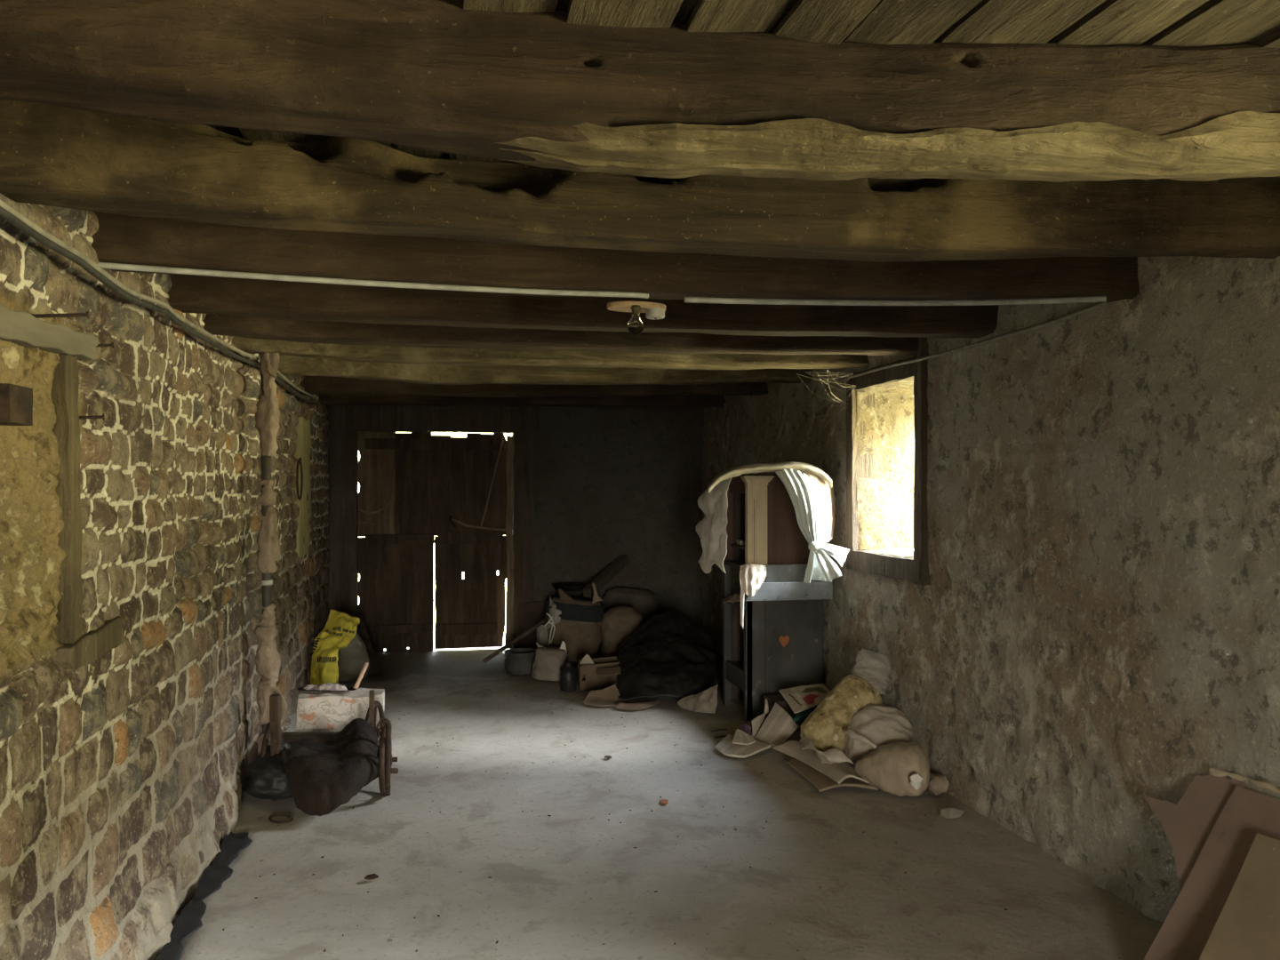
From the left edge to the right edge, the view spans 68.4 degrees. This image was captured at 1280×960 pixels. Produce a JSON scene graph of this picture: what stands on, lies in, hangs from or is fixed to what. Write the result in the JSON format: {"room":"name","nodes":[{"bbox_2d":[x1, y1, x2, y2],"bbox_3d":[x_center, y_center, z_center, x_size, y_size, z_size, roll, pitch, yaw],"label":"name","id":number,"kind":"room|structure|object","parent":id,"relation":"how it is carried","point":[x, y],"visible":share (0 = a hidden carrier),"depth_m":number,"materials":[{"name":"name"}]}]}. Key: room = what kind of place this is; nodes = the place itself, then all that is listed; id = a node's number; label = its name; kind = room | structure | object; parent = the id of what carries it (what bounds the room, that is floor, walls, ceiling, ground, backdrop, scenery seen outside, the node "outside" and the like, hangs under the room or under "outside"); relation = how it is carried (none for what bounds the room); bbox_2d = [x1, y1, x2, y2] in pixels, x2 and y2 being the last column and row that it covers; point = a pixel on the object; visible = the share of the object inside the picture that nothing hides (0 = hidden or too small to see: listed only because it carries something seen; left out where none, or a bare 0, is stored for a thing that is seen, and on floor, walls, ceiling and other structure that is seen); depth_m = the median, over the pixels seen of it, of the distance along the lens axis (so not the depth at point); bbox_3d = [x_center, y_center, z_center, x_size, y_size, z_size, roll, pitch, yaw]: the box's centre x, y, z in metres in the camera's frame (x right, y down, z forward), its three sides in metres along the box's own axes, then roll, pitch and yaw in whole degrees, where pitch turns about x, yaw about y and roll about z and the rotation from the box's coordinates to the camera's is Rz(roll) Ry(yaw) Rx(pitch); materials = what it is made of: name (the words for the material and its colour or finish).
{"room":"farm building","nodes":[
{"label":"farm building","id":0,"kind":"room"},
{"bbox_2d":[0,192,329,959],"bbox_3d":[-1.504,0.266,2.713,0.158,2.768,11.540,0,0,-12],"label":"wall","id":1,"kind":"structure","parent":0,"point":[124,773],"depth_m":2.90,"materials":[{"name":"stone"}]},
{"bbox_2d":[0,383,32,425],"bbox_3d":[-1.389,-0.161,2.015,0.122,0.083,0.118,0,0,-12],"label":"stub","id":2,"kind":"object","parent":1,"relation":"attached to","point":[16,402],"visible":1,"depth_m":2.01,"materials":[{"name":"wood"}]},
{"bbox_2d":[0,304,98,359],"bbox_3d":[-1.452,-0.347,2.164,0.120,0.090,0.827,0,0,-12],"label":"trim","id":3,"kind":"structure","parent":1,"relation":"attached to","point":[20,328],"depth_m":2.22,"materials":[{"name":"brown wood"}]},
{"bbox_2d":[32,311,89,318],"bbox_3d":[-1.357,-0.384,2.189,0.138,0.026,0.018,0,0,-21],"label":"nail","id":4,"kind":"object","parent":1,"relation":"attached to","point":[87,314],"visible":0.83,"depth_m":2.19,"materials":[{"name":"metal"}]},
{"bbox_2d":[50,353,83,643],"bbox_3d":[-1.515,0.058,2.416,0.120,0.758,0.118,0,0,-12],"label":"wooden post","id":5,"kind":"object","parent":1,"relation":"attached to","point":[64,395],"depth_m":2.40,"materials":[{"name":"brown wood"}]},
{"bbox_2d":[56,616,124,672],"bbox_3d":[-1.534,0.445,2.563,0.120,0.094,0.419,0,0,-12],"label":"trim","id":6,"kind":"structure","parent":1,"relation":"attached to","point":[91,645],"depth_m":2.51,"materials":[{"name":"brown wood"}]},
{"bbox_2d":[79,413,104,420],"bbox_3d":[-1.461,-0.168,2.502,0.069,0.018,0.018,0,0,-31],"label":"nail","id":7,"kind":"object","parent":1,"relation":"attached to","point":[102,416],"visible":0.83,"depth_m":2.50,"materials":[{"name":"metal"}]},
{"bbox_2d":[96,342,113,348],"bbox_3d":[-1.483,-0.372,2.590,0.065,0.020,0.018,0,0,-32],"label":"nail","id":8,"kind":"object","parent":1,"relation":"attached to","point":[112,343],"visible":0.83,"depth_m":2.59,"materials":[{"name":"metal"}]},
{"bbox_2d":[0,199,317,398],"bbox_3d":[-1.808,-0.573,4.302,0.016,0.083,5.354,0,0,-12],"label":"cable","id":9,"kind":"object","parent":1,"relation":"attached to","point":[4,204],"visible":0.89,"depth_m":2.62,"materials":[{"name":"grey plastic"}]},
{"bbox_2d":[0,206,318,405],"bbox_3d":[-1.825,-0.548,4.355,0.019,0.067,5.436,0,0,-12],"label":"cable","id":10,"kind":"object","parent":1,"relation":"attached to","point":[4,213],"visible":0.98,"depth_m":2.55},
{"bbox_2d":[296,457,303,500],"bbox_3d":[-2.225,-0.006,6.169,0.036,0.275,0.449,0,0,-18],"label":"ring","id":11,"kind":"object","parent":1,"relation":"hanging from","point":[299,463],"visible":1,"depth_m":6.03,"materials":[{"name":"black metal"}]},
{"bbox_2d":[292,416,311,557],"bbox_3d":[-2.381,0.052,6.520,0.120,0.968,0.674,0,0,-12],"label":"trim","id":12,"kind":"structure","parent":1,"relation":"attached to","point":[303,440],"depth_m":6.46,"materials":[{"name":"wood"}]},
{"bbox_2d":[326,405,703,645],"bbox_3d":[-0.941,0.260,8.442,3.800,2.720,0.034,0,0,-12],"label":"wall","id":13,"kind":"structure","parent":0,"point":[610,483],"depth_m":8.60,"materials":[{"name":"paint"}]},
{"bbox_2d":[330,430,359,614],"bbox_3d":[-2.546,0.552,8.124,0.223,1.947,0.188,0,0,-12],"label":"trim","id":14,"kind":"structure","parent":13,"relation":"attached to","point":[344,452],"depth_m":8.04,"materials":[{"name":"brown wood"}]},
{"bbox_2d":[357,431,506,652],"bbox_3d":[-1.799,0.541,8.284,1.336,1.942,0.098,0,0,-12],"label":"door","id":15,"kind":"structure","parent":13,"relation":"in","point":[418,491],"depth_m":8.29,"materials":[{"name":"brown wood"}]},
{"bbox_2d":[328,405,539,433],"bbox_3d":[-1.786,-0.554,8.284,1.796,0.273,0.199,0,0,-12],"label":"door lintel","id":16,"kind":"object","parent":13,"relation":"attached to","point":[441,419],"depth_m":8.19,"materials":[{"name":"brown wood"}]},
{"bbox_2d":[504,436,514,648],"bbox_3d":[-1.153,0.553,8.343,0.079,1.883,0.081,0,0,-12],"label":"trim","id":17,"kind":"structure","parent":13,"relation":"attached to","point":[510,443],"depth_m":8.31,"materials":[{"name":"brown wood"}]},
{"bbox_2d":[512,432,534,647],"bbox_3d":[-1.051,0.552,8.449,0.193,1.948,0.188,0,0,-12],"label":"trim","id":18,"kind":"structure","parent":13,"relation":"attached to","point":[524,454],"depth_m":8.36,"materials":[{"name":"brown wood"}]},
{"bbox_2d":[582,555,629,597],"bbox_3d":[-0.296,0.845,8.308,0.085,0.322,0.631,0,0,32],"label":"leaning post","id":19,"kind":"object","parent":13,"relation":"attached to","point":[620,563],"visible":1,"depth_m":8.26,"materials":[{"name":"brown wood"}]},
{"bbox_2d":[178,639,1163,959],"bbox_3d":[0.085,1.518,3.242,3.900,0.034,11.700,0,0,-12],"label":"floor","id":20,"kind":"structure","parent":0,"point":[428,862],"depth_m":3.74,"materials":[{"name":"concrete"}]},
{"bbox_2d":[155,831,252,959],"bbox_3d":[-1.469,1.481,3.032,0.108,0.045,1.950,0,0,-12],"label":"strip","id":21,"kind":"object","parent":20,"relation":"on","point":[189,921],"visible":1,"depth_m":3.41,"materials":[{"name":"black plastic"}]},
{"bbox_2d":[241,742,293,799],"bbox_3d":[-1.723,1.368,4.433,0.272,0.256,0.286,0,0,-12],"label":"sack","id":22,"kind":"object","parent":20,"relation":"on","point":[267,779],"visible":0.66,"depth_m":4.33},
{"bbox_2d":[254,352,287,756],"bbox_3d":[-1.805,0.394,4.596,0.147,2.172,0.118,0,0,-28],"label":"downpipe","id":23,"kind":"object","parent":20,"relation":"on","point":[268,660],"visible":0.78,"depth_m":4.56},
{"bbox_2d":[268,814,293,823],"bbox_3d":[-1.582,1.492,4.151,0.110,0.009,0.105,0,0,-12],"label":"wire loop","id":24,"kind":"object","parent":20,"relation":"on","point":[274,815],"visible":1,"depth_m":4.13,"materials":[{"name":"metal"}]},
{"bbox_2d":[260,689,398,801],"bbox_3d":[-1.550,1.255,4.660,0.703,0.492,0.830,0,0,-12],"label":"cart","id":25,"kind":"object","parent":20,"relation":"on","point":[274,728],"visible":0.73,"depth_m":4.40,"materials":[{"name":"brown wood"}]},
{"bbox_2d":[280,718,384,815],"bbox_3d":[-1.497,1.339,4.563,0.475,0.254,0.962,0,0,-25],"label":"bag","id":26,"kind":"object","parent":25,"relation":"on","point":[323,777],"visible":0.95,"depth_m":4.25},
{"bbox_2d":[309,608,359,685],"bbox_3d":[-2.193,1.216,6.720,0.287,0.507,0.615,0,0,3],"label":"bag","id":27,"kind":"object","parent":20,"relation":"on","point":[340,628],"visible":0.91,"depth_m":6.66,"materials":[{"name":"plastic"}]},
{"bbox_2d":[295,688,384,739],"bbox_3d":[-1.632,1.326,5.148,0.460,0.343,0.202,0,0,-12],"label":"patterned box","id":28,"kind":"object","parent":20,"relation":"on","point":[316,711],"visible":0.56,"depth_m":5.06,"materials":[{"name":"beige cardboard"}]},
{"bbox_2d":[297,681,356,691],"bbox_3d":[-1.718,1.130,5.184,0.334,0.033,0.142,0,0,5],"label":"plastic","id":29,"kind":"object","parent":28,"relation":"on","point":[330,686],"visible":1,"depth_m":5.15,"materials":[{"name":"white plastic"}]},
{"bbox_2d":[352,662,368,688],"bbox_3d":[-1.579,1.133,5.279,0.028,0.196,0.186,0,0,18],"label":"wooden stick","id":30,"kind":"object","parent":28,"relation":"on","point":[364,669],"visible":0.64,"depth_m":5.30,"materials":[{"name":"brown wood"}]},
{"bbox_2d":[337,632,369,682],"bbox_3d":[-2.171,1.280,6.998,0.321,0.432,0.308,0,0,-12],"label":"bag","id":31,"kind":"object","parent":20,"relation":"on","point":[352,658],"visible":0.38,"depth_m":6.91,"materials":[{"name":"grey fabric"}]},
{"bbox_2d":[348,611,380,676],"bbox_3d":[-2.189,1.293,7.475,0.100,0.411,0.644,0,0,-30],"label":"plank","id":32,"kind":"object","parent":20,"relation":"on","point":[362,631],"visible":0.7,"depth_m":7.46,"materials":[{"name":"brown wood"}]},
{"bbox_2d":[364,873,378,879],"bbox_3d":[-1.008,1.494,3.545,0.040,0.010,0.038,0,0,17],"label":"dried leaf","id":33,"kind":"object","parent":20,"relation":"on","point":[371,876],"visible":1,"depth_m":3.54,"materials":[{"name":"plant"}]},
{"bbox_2d":[482,618,546,663],"bbox_3d":[-1.025,1.318,7.715,0.522,0.351,0.036,0,0,-8],"label":"handle","id":34,"kind":"object","parent":20,"relation":"on","point":[530,630],"visible":0.94,"depth_m":7.70,"materials":[{"name":"brown wood"}]},
{"bbox_2d":[499,648,535,675],"bbox_3d":[-0.925,1.411,7.312,0.257,0.174,0.289,0,0,38],"label":"cooking pot","id":35,"kind":"object","parent":20,"relation":"on","point":[518,661],"visible":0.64,"depth_m":7.21,"materials":[{"name":"grey metal"}]},
{"bbox_2d":[518,600,547,648],"bbox_3d":[-0.947,1.282,8.330,0.265,0.415,0.083,0,0,-12],"label":"board","id":36,"kind":"object","parent":20,"relation":"on","point":[531,613],"visible":0.57,"depth_m":8.32,"materials":[{"name":"brown wood"}]},
{"bbox_2d":[531,640,567,681],"bbox_3d":[-0.682,1.353,7.087,0.274,0.286,0.252,0,0,-12],"label":"sack","id":37,"kind":"object","parent":20,"relation":"on","point":[548,661],"visible":0.82,"depth_m":6.99,"materials":[{"name":"fabric"}]},
{"bbox_2d":[560,661,576,691],"bbox_3d":[-0.508,1.398,6.711,0.116,0.200,0.116,0,0,-12],"label":"bottle","id":38,"kind":"object","parent":20,"relation":"on","point":[568,673],"visible":1,"depth_m":6.67,"materials":[{"name":"glass"}]},
{"bbox_2d":[536,582,604,662],"bbox_3d":[-0.576,1.165,7.793,0.570,0.662,0.399,0,0,-12],"label":"sack","id":39,"kind":"object","parent":20,"relation":"on","point":[575,621],"visible":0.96,"depth_m":7.65,"materials":[{"name":"beige fabric"}]},
{"bbox_2d":[551,582,588,591],"bbox_3d":[-0.605,0.947,8.300,0.360,0.060,0.358,0,0,-12],"label":"basin","id":40,"kind":"object","parent":39,"relation":"on","point":[570,587],"visible":0.89,"depth_m":8.29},
{"bbox_2d":[577,654,621,690],"bbox_3d":[-0.296,1.376,6.814,0.309,0.237,0.424,0,0,-7],"label":"cardboard box","id":41,"kind":"object","parent":20,"relation":"on","point":[598,673],"visible":0.98,"depth_m":6.74,"materials":[{"name":"brown cardboard"}]},
{"bbox_2d":[582,683,622,706],"bbox_3d":[-0.252,1.430,6.251,0.268,0.130,0.154,0,0,-2],"label":"scrap","id":42,"kind":"object","parent":20,"relation":"on","point":[608,696],"visible":0.99,"depth_m":6.31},
{"bbox_2d":[600,606,643,657],"bbox_3d":[-0.142,1.270,7.803,0.380,0.451,0.295,0,0,-12],"label":"sack","id":43,"kind":"object","parent":20,"relation":"on","point":[619,623],"visible":0.75,"depth_m":7.69,"materials":[{"name":"fabric"}]},
{"bbox_2d":[601,586,659,623],"bbox_3d":[-0.106,1.224,8.434,0.572,0.531,0.309,0,0,-12],"label":"sack","id":44,"kind":"object","parent":20,"relation":"on","point":[644,602],"visible":0.38,"depth_m":8.36,"materials":[{"name":"brown fabric"}]},
{"bbox_2d":[616,700,659,711],"bbox_3d":[-0.006,1.477,6.164,0.306,0.031,0.138,0,0,-12],"label":"scrap","id":45,"kind":"object","parent":20,"relation":"on","point":[631,707],"visible":1,"depth_m":6.15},
{"bbox_2d":[659,799,668,804],"bbox_3d":[0.116,1.492,4.379,0.041,0.013,0.040,0,0,28],"label":"chip","id":46,"kind":"object","parent":20,"relation":"on","point":[662,801],"visible":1,"depth_m":4.37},
{"bbox_2d":[618,610,716,700],"bbox_3d":[0.234,1.257,7.100,0.826,0.468,1.705,0,0,0],"label":"pile","id":47,"kind":"object","parent":20,"relation":"on","point":[670,653],"visible":0.97,"depth_m":6.71,"materials":[{"name":"black fabric"}]},
{"bbox_2d":[222,670,1120,959],"bbox_3d":[-0.342,1.498,5.114,2.888,0.003,5.143,0,0,-12],"label":"litter","id":48,"kind":"object","parent":20,"relation":"on","point":[472,670],"visible":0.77,"depth_m":3.84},
{"bbox_2d":[677,684,718,713],"bbox_3d":[0.377,1.393,6.061,0.295,0.190,0.066,0,0,40],"label":"plastic sheet","id":49,"kind":"object","parent":20,"relation":"on","point":[705,701],"visible":1,"depth_m":6.03,"materials":[{"name":"beige plastic"}]},
{"bbox_2d":[711,728,727,732],"bbox_3d":[0.471,1.491,5.612,0.104,0.014,0.012,0,0,-16],"label":"twig","id":50,"kind":"object","parent":20,"relation":"on","point":[717,730],"visible":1,"depth_m":5.61,"materials":[{"name":"wood"}]},
{"bbox_2d":[715,734,771,758],"bbox_3d":[0.526,1.473,5.220,0.262,0.036,0.305,0,0,-42],"label":"newspaper","id":51,"kind":"object","parent":20,"relation":"on","point":[725,746],"visible":0.88,"depth_m":5.16,"materials":[{"name":"beige paper"}]},
{"bbox_2d":[732,728,755,744],"bbox_3d":[0.586,1.435,5.259,0.125,0.042,0.181,0,0,13],"label":"newspaper","id":52,"kind":"object","parent":51,"relation":"on","point":[741,738],"visible":1,"depth_m":5.23,"materials":[{"name":"beige paper"}]},
{"bbox_2d":[738,722,751,735],"bbox_3d":[0.620,1.459,5.523,0.081,0.074,0.082,0,0,-12],"label":"wrapper","id":53,"kind":"object","parent":20,"relation":"on","point":[744,727],"visible":0.73,"depth_m":5.50,"materials":[{"name":"plastic"}]},
{"bbox_2d":[751,712,766,736],"bbox_3d":[0.677,1.415,5.435,0.111,0.132,0.035,0,0,-41],"label":"pamphlet","id":54,"kind":"object","parent":20,"relation":"on","point":[757,722],"visible":0.85,"depth_m":5.42,"materials":[{"name":"paper"}]},
{"bbox_2d":[763,698,768,713],"bbox_3d":[0.738,1.315,5.494,0.029,0.091,0.067,0,0,14],"label":"pamphlet","id":55,"kind":"object","parent":54,"relation":"on","point":[766,708],"visible":1,"depth_m":5.47,"materials":[{"name":"white paper"}]},
{"bbox_2d":[718,472,832,721],"bbox_3d":[0.856,0.728,6.029,0.561,1.545,0.698,0,0,-12],"label":"cabinet","id":56,"kind":"object","parent":20,"relation":"on","point":[779,645],"visible":0.77,"depth_m":5.91,"materials":[{"name":"grey paint"}]},
{"bbox_2d":[721,593,740,603],"bbox_3d":[0.580,0.758,6.022,0.055,0.085,0.364,0,0,-17],"label":"rag","id":57,"kind":"object","parent":56,"relation":"on","point":[734,597],"visible":0.87,"depth_m":5.98,"materials":[{"name":"brown fabric"}]},
{"bbox_2d":[718,595,746,607],"bbox_3d":[0.822,0.789,6.154,0.515,0.022,0.440,0,0,-12],"label":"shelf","id":58,"kind":"object","parent":56,"relation":"attached to","point":[735,604],"depth_m":6.03,"materials":[{"name":"brown wood"}]},
{"bbox_2d":[723,560,744,568],"bbox_3d":[0.843,0.547,6.136,0.500,0.025,0.465,0,0,-12],"label":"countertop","id":59,"kind":"structure","parent":56,"relation":"on","point":[736,564],"depth_m":6.13,"materials":[{"name":"brown wood"}]},
{"bbox_2d":[730,660,743,669],"bbox_3d":[0.850,1.220,6.130,0.470,0.020,0.440,0,0,-12],"label":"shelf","id":60,"kind":"object","parent":56,"relation":"attached to","point":[734,664],"depth_m":6.15,"materials":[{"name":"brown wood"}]},
{"bbox_2d":[730,544,744,549],"bbox_3d":[0.853,0.434,6.144,0.438,0.018,0.377,0,0,-12],"label":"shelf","id":61,"kind":"object","parent":56,"relation":"attached to","point":[732,546],"depth_m":6.16,"materials":[{"name":"brown wood"}]},
{"bbox_2d":[738,540,744,544],"bbox_3d":[0.665,0.410,6.156,0.038,0.030,0.037,0,0,-12],"label":"pot","id":62,"kind":"object","parent":56,"relation":"on","point":[741,542],"visible":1,"depth_m":6.14,"materials":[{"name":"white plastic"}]},
{"bbox_2d":[739,563,766,628],"bbox_3d":[0.674,0.701,5.642,0.161,0.402,0.098,0,0,15],"label":"rag","id":63,"kind":"object","parent":56,"relation":"hanging from","point":[752,576],"visible":1,"depth_m":5.62,"materials":[{"name":"white fabric"}]},
{"bbox_2d":[695,461,835,573],"bbox_3d":[0.753,0.232,5.770,0.872,0.705,0.600,0,0,8],"label":"draped cloth","id":64,"kind":"object","parent":56,"relation":"hanging from","point":[711,531],"visible":0.94,"depth_m":5.66,"materials":[{"name":"fabric"}]},
{"bbox_2d":[775,468,849,583],"bbox_3d":[0.980,0.256,5.443,0.438,0.672,0.118,0,0,27],"label":"curtain","id":65,"kind":"object","parent":64,"relation":"hanging from","point":[803,494],"visible":1,"depth_m":5.41,"materials":[{"name":"white fabric"}]},
{"bbox_2d":[754,702,799,746],"bbox_3d":[0.769,1.393,5.349,0.173,0.198,0.233,0,0,-26],"label":"newspaper","id":66,"kind":"object","parent":20,"relation":"on","point":[779,725],"visible":0.94,"depth_m":5.34,"materials":[{"name":"beige paper"}]},
{"bbox_2d":[793,705,817,721],"bbox_3d":[0.935,1.294,5.230,0.122,0.020,0.341,0,0,16],"label":"folder","id":67,"kind":"object","parent":66,"relation":"on","point":[804,715],"visible":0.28,"depth_m":5.15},
{"bbox_2d":[778,683,830,713],"bbox_3d":[0.973,1.246,5.403,0.296,0.068,0.465,0,0,-5],"label":"newspaper","id":68,"kind":"object","parent":67,"relation":"on","point":[801,698],"visible":0.91,"depth_m":5.39,"materials":[{"name":"beige paper"}]},
{"bbox_2d":[802,694,820,703],"bbox_3d":[0.963,1.241,5.337,0.072,0.021,0.179,0,0,24],"label":"picture","id":69,"kind":"object","parent":68,"relation":"attached to","point":[807,699],"depth_m":5.33},
{"bbox_2d":[801,687,827,693],"bbox_3d":[1.003,1.225,5.490,0.167,0.019,0.112,0,0,-12],"label":"picture","id":70,"kind":"object","parent":68,"relation":"on","point":[804,690],"depth_m":5.49},
{"bbox_2d":[762,694,804,731],"bbox_3d":[0.906,1.405,5.688,0.286,0.193,0.175,0,0,-12],"label":"box","id":71,"kind":"object","parent":20,"relation":"on","point":[779,699],"visible":0.16,"depth_m":5.61,"materials":[{"name":"brown cardboard"}]},
{"bbox_2d":[785,758,878,791],"bbox_3d":[0.945,1.477,4.788,0.285,0.035,0.587,0,0,-12],"label":"cardboard sheet","id":72,"kind":"object","parent":20,"relation":"on","point":[820,781],"visible":0.48,"depth_m":4.62,"materials":[{"name":"brown cardboard"}]},
{"bbox_2d":[771,739,873,785],"bbox_3d":[0.924,1.442,4.824,0.196,0.081,0.655,0,0,-23],"label":"cardboard sheet","id":73,"kind":"object","parent":72,"relation":"on","point":[838,772],"visible":0.77,"depth_m":4.76,"materials":[{"name":"beige cardboard"}]},
{"bbox_2d":[799,737,853,764],"bbox_3d":[0.907,1.376,4.804,0.104,0.099,0.431,0,0,-28],"label":"crumpled paper","id":74,"kind":"object","parent":73,"relation":"on","point":[832,756],"visible":0.99,"depth_m":4.70,"materials":[{"name":"paper"}]},
{"bbox_2d":[800,648,890,751],"bbox_3d":[1.093,1.189,4.998,0.529,0.555,0.260,0,0,-27],"label":"bag","id":75,"kind":"object","parent":72,"relation":"on","point":[827,725],"visible":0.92,"depth_m":4.92,"materials":[{"name":"beige fabric"}]},
{"bbox_2d":[843,703,914,768],"bbox_3d":[1.199,1.327,4.809,0.377,0.334,0.411,0,0,-12],"label":"bag","id":76,"kind":"object","parent":20,"relation":"on","point":[873,726],"visible":0.73,"depth_m":4.74,"materials":[{"name":"fabric"}]},
{"bbox_2d":[855,740,929,796],"bbox_3d":[1.238,1.378,4.499,0.339,0.232,0.343,0,0,-12],"label":"sack","id":77,"kind":"object","parent":20,"relation":"on","point":[900,768],"visible":1,"depth_m":4.45,"materials":[{"name":"white fabric"}]},
{"bbox_2d":[927,772,949,795],"bbox_3d":[1.414,1.450,4.498,0.089,0.093,0.109,0,0,-12],"label":"bundle","id":78,"kind":"object","parent":20,"relation":"on","point":[939,784],"visible":0.98,"depth_m":4.47,"materials":[{"name":"beige fabric"}]},
{"bbox_2d":[940,808,963,818],"bbox_3d":[1.397,1.476,4.177,0.118,0.037,0.070,0,0,-12],"label":"paper scrap","id":79,"kind":"object","parent":20,"relation":"on","point":[948,812],"visible":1,"depth_m":4.17,"materials":[{"name":"beige paper"}]},
{"bbox_2d":[1144,766,1279,959],"bbox_3d":[1.689,1.193,2.697,0.386,0.618,0.491,0,0,-12],"label":"leaning board","id":80,"kind":"object","parent":20,"relation":"on","point":[1186,931],"visible":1,"depth_m":2.78,"materials":[{"name":"brown wood"}]},
{"bbox_2d":[1141,774,1247,891],"bbox_3d":[1.755,1.131,2.941,0.223,0.413,0.455,0,0,12],"label":"board","id":81,"kind":"object","parent":80,"relation":"on","point":[1188,824],"visible":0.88,"depth_m":2.96,"materials":[{"name":"brown wood"}]},
{"bbox_2d":[1199,832,1279,959],"bbox_3d":[1.671,1.249,2.448,0.437,0.511,0.472,0,0,-33],"label":"board","id":82,"kind":"object","parent":20,"relation":"on","point":[1247,927],"visible":1,"depth_m":2.58,"materials":[{"name":"brown wood"}]},
{"bbox_2d":[205,0,1279,186],"bbox_3d":[0.374,-0.874,3.228,4.560,0.132,11.550,0,0,-12],"label":"ceiling","id":83,"kind":"structure","parent":0,"point":[1180,23],"depth_m":1.71,"materials":[{"name":"brown wood"}]},
{"bbox_2d":[318,394,725,407],"bbox_3d":[-0.918,-0.715,7.864,3.526,0.234,0.174,0,0,-14],"label":"ceiling beam","id":84,"kind":"structure","parent":83,"relation":"attached to","point":[684,401],"depth_m":7.82,"materials":[{"name":"brown wood"}]},
{"bbox_2d":[300,376,768,397],"bbox_3d":[-0.726,-0.718,7.017,3.533,0.225,0.466,0,0,-9],"label":"ceiling beam","id":85,"kind":"structure","parent":83,"relation":"attached to","point":[314,385],"depth_m":7.01,"materials":[{"name":"brown wood"}]},
{"bbox_2d":[276,354,812,384],"bbox_3d":[-0.537,-0.727,6.042,3.538,0.252,0.582,0,0,-16],"label":"ceiling beam","id":86,"kind":"structure","parent":83,"relation":"attached to","point":[436,374],"depth_m":6.11,"materials":[{"name":"brown wood"}]},
{"bbox_2d":[231,336,870,369],"bbox_3d":[-0.322,-0.727,5.080,3.539,0.237,0.407,0,0,-16],"label":"ceiling beam","id":87,"kind":"structure","parent":83,"relation":"attached to","point":[362,353],"depth_m":5.07,"materials":[{"name":"brown wood"}]},
{"bbox_2d":[796,369,855,443],"bbox_3d":[1.042,-0.430,5.846,0.287,0.415,0.813,0,0,-12],"label":"cobweb","id":88,"kind":"object","parent":87,"relation":"hanging from","point":[853,386],"visible":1,"depth_m":5.62,"materials":[{"name":"beige"}]},
{"bbox_2d":[202,313,918,355],"bbox_3d":[-0.193,-0.732,4.483,3.543,0.253,0.378,0,0,-17],"label":"ceiling beam","id":89,"kind":"structure","parent":83,"relation":"attached to","point":[313,332],"depth_m":4.44,"materials":[{"name":"brown wood"}]},
{"bbox_2d":[167,273,998,338],"bbox_3d":[-0.059,-0.728,3.888,3.529,0.237,0.317,0,0,-14],"label":"ceiling beam","id":90,"kind":"structure","parent":83,"relation":"attached to","point":[197,294],"depth_m":3.78,"materials":[{"name":"brown wood"}]},
{"bbox_2d":[91,211,1139,302],"bbox_3d":[0.107,-0.731,3.137,3.525,0.251,0.399,0,0,-12],"label":"ceiling beam","id":91,"kind":"structure","parent":83,"relation":"attached to","point":[124,239],"depth_m":3.09,"materials":[{"name":"brown wood"}]},
{"bbox_2d":[97,261,648,298],"bbox_3d":[-0.761,-0.608,2.906,1.659,0.038,0.066,0,0,-19],"label":"conduit pipe","id":92,"kind":"object","parent":91,"relation":"attached to","point":[104,265],"visible":0.99,"depth_m":2.89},
{"bbox_2d":[606,301,665,335],"bbox_3d":[-0.011,-0.570,3.361,0.216,0.118,0.130,0,0,-12],"label":"ceiling lamp","id":93,"kind":"object","parent":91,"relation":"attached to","point":[653,310],"visible":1,"depth_m":3.32,"materials":[{"name":"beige wood"}]},
{"bbox_2d":[683,296,1106,305],"bbox_3d":[0.892,-0.628,3.309,1.488,0.038,0.096,0,0,-3],"label":"conduit pipe","id":94,"kind":"object","parent":91,"relation":"attached to","point":[1092,299],"visible":1,"depth_m":3.32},
{"bbox_2d":[0,0,1279,182],"bbox_3d":[0.402,-0.729,1.792,3.526,0.257,0.386,0,0,-10],"label":"ceiling beam","id":95,"kind":"structure","parent":83,"relation":"attached to","point":[542,90],"depth_m":1.74,"materials":[{"name":"brown wood"}]},
{"bbox_2d":[0,99,1279,261],"bbox_3d":[0.251,-0.732,2.478,3.521,0.246,0.425,0,0,-12],"label":"ceiling beam","id":96,"kind":"structure","parent":83,"relation":"attached to","point":[51,155],"depth_m":2.42,"materials":[{"name":"brown wood"}]},
{"bbox_2d":[701,256,1279,922],"bbox_3d":[1.732,0.258,3.458,0.099,2.725,11.425,0,0,-12],"label":"wall","id":97,"kind":"structure","parent":0,"point":[1095,629],"depth_m":3.58,"materials":[{"name":"paint"}]},
{"bbox_2d":[845,336,930,585],"bbox_3d":[1.622,-0.110,5.254,0.623,1.287,0.898,0,0,-12],"label":"window","id":98,"kind":"structure","parent":97,"relation":"in","point":[887,433],"depth_m":5.56,"materials":[{"name":"wood"}]},
{"bbox_2d":[839,301,1108,382],"bbox_3d":[1.458,-0.626,4.575,0.018,0.064,2.323,0,0,-12],"label":"cable","id":99,"kind":"object","parent":97,"relation":"attached to","point":[1103,303],"visible":1,"depth_m":4.15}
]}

